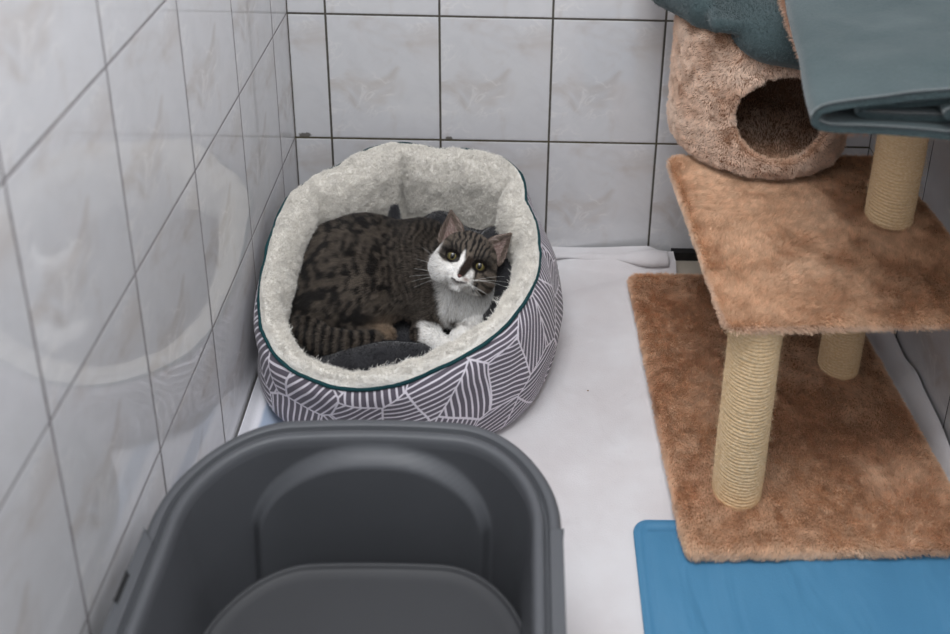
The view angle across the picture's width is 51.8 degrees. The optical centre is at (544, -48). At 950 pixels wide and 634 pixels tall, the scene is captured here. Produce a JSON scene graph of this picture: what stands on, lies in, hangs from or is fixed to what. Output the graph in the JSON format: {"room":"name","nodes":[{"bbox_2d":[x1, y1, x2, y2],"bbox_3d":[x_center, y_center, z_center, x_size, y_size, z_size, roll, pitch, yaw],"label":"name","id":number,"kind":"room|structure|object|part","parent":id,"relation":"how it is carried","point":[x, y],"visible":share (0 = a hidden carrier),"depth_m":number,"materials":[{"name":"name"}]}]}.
{"room":"animal shelter enclosure","nodes":[
{"label":"animal shelter enclosure","id":0,"kind":"room"},
{"bbox_2d":[0,0,298,633],"bbox_3d":[-0.473,0.059,0.463,0.100,2.050,2.300,1,20,-1],"label":"wall","id":1,"kind":"structure","parent":0,"point":[148,158],"depth_m":1.00,"materials":[{"name":"tile"}]},
{"bbox_2d":[286,0,871,250],"bbox_3d":[0.093,-0.345,1.602,1.267,2.050,0.100,1,20,-1],"label":"wall","id":2,"kind":"structure","parent":0,"point":[574,94],"depth_m":1.77,"materials":[{"name":"tile"}]},
{"bbox_2d":[671,248,698,260],"bbox_3d":[0.422,0.588,1.892,0.355,0.018,0.014,1,20,-1],"label":"baseboard","id":3,"kind":"structure","parent":2,"relation":"attached to","point":[683,254],"depth_m":1.88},
{"bbox_2d":[676,260,703,274],"bbox_3d":[0.081,0.996,0.872,1.267,0.060,2.400,1,20,-1],"label":"floor","id":4,"kind":"structure","parent":0,"point":[686,267],"depth_m":1.86,"materials":[{"name":"tile"}]},
{"bbox_2d":[238,377,284,435],"bbox_3d":[-0.369,0.743,1.358,0.171,0.040,0.700,1,20,-1],"label":"sheet","id":5,"kind":"object","parent":4,"relation":"on","point":[258,413],"visible":0.05,"depth_m":1.47,"materials":[{"name":"white fabric"}]},
{"bbox_2d":[494,246,949,633],"bbox_3d":[0.152,0.894,0.996,0.912,0.046,1.900,1,20,-1],"label":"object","id":6,"kind":"structure","parent":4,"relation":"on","point":[590,431],"depth_m":1.49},
{"bbox_2d":[101,419,566,633],"bbox_3d":[-0.206,0.783,0.957,0.451,0.250,0.586,1,20,-1],"label":"box","id":7,"kind":"object","parent":6,"relation":"on","point":[271,498],"visible":0.73,"depth_m":1.15,"materials":[{"name":"grey plastic"}]},
{"bbox_2d":[203,562,521,633],"bbox_3d":[-0.189,0.832,0.941,0.380,0.159,0.428,1,20,-1],"label":"tray","id":8,"kind":"object","parent":7,"relation":"in","point":[339,597],"visible":1,"depth_m":1.06,"materials":[{"name":"grey plastic"}]},
{"bbox_2d":[254,141,562,431],"bbox_3d":[-0.210,0.539,1.586,0.485,0.268,0.480,1,20,-1],"label":"bed","id":9,"kind":"object","parent":6,"relation":"on","point":[486,377],"visible":0.72,"depth_m":1.48,"materials":[{"name":"white fabric"}]},
{"bbox_2d":[303,203,511,371],"bbox_3d":[-0.209,0.567,1.616,0.349,0.172,0.321,1,20,-1],"label":"fleece blanket","id":10,"kind":"object","parent":9,"relation":"in","point":[364,357],"visible":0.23,"depth_m":1.52,"materials":[{"name":"grey fabric"}]},
{"bbox_2d":[288,210,512,355],"bbox_3d":[-0.243,0.524,1.614,0.382,0.221,0.269,1,20,-1],"label":"cat","id":11,"kind":"object","parent":10,"relation":"on","point":[362,274],"visible":0.88,"depth_m":1.56},
{"bbox_2d":[626,0,949,562],"bbox_3d":[0.387,0.391,1.479,0.443,0.645,0.650,1,20,-1],"label":"cat tree","id":12,"kind":"object","parent":6,"relation":"on","point":[783,432],"visible":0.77,"depth_m":1.41,"materials":[{"name":"brown fabric"}]},
{"bbox_2d":[653,0,799,70],"bbox_3d":[0.330,0.096,1.516,0.346,0.101,0.290,1,20,-1],"label":"fleece blanket","id":13,"kind":"object","parent":12,"relation":"on","point":[757,27],"visible":0.52,"depth_m":1.42,"materials":[{"name":"teal fabric"}]},
{"bbox_3d":[0.272,0.611,1.316,0.070,0.306,0.077,1,20,-1],"label":"scratching post","id":14,"kind":"part","parent":12,"relation":"part of","materials":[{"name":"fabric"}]},
{"bbox_3d":[0.370,0.700,1.542,0.419,0.021,0.551,1,20,-1],"label":"board","id":15,"kind":"part","parent":12,"relation":"part of","materials":[{"name":"brown"}]},
{"bbox_3d":[0.482,0.536,1.538,0.066,0.306,0.066,1,20,-1],"label":"scratching post","id":16,"kind":"part","parent":12,"relation":"part of","materials":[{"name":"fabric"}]},
{"bbox_2d":[785,0,949,139],"bbox_3d":[0.450,0.089,1.241,0.268,0.080,0.476,4,20,7],"label":"fleece blanket","id":17,"kind":"object","parent":12,"relation":"on","point":[882,67],"visible":1,"depth_m":1.10,"materials":[{"name":"teal fabric"}]},
{"bbox_3d":[0.513,0.257,1.392,0.070,0.292,0.070,1,20,-1],"label":"scratching post","id":18,"kind":"part","parent":12,"relation":"part of","materials":[{"name":"fabric"}]},
{"bbox_2d":[633,520,949,633],"bbox_3d":[0.355,0.890,1.059,0.461,0.012,0.616,1,20,-1],"label":"mat","id":19,"kind":"object","parent":6,"relation":"on","point":[908,595],"visible":0.76,"depth_m":1.25,"materials":[{"name":"blue plastic"}]},
{"bbox_2d":[868,134,949,444],"bbox_3d":[0.694,0.085,0.491,0.100,2.050,2.300,1,20,-1],"label":"wall","id":20,"kind":"structure","parent":0,"point":[928,353],"depth_m":1.52,"materials":[{"name":"tile"}]}
]}

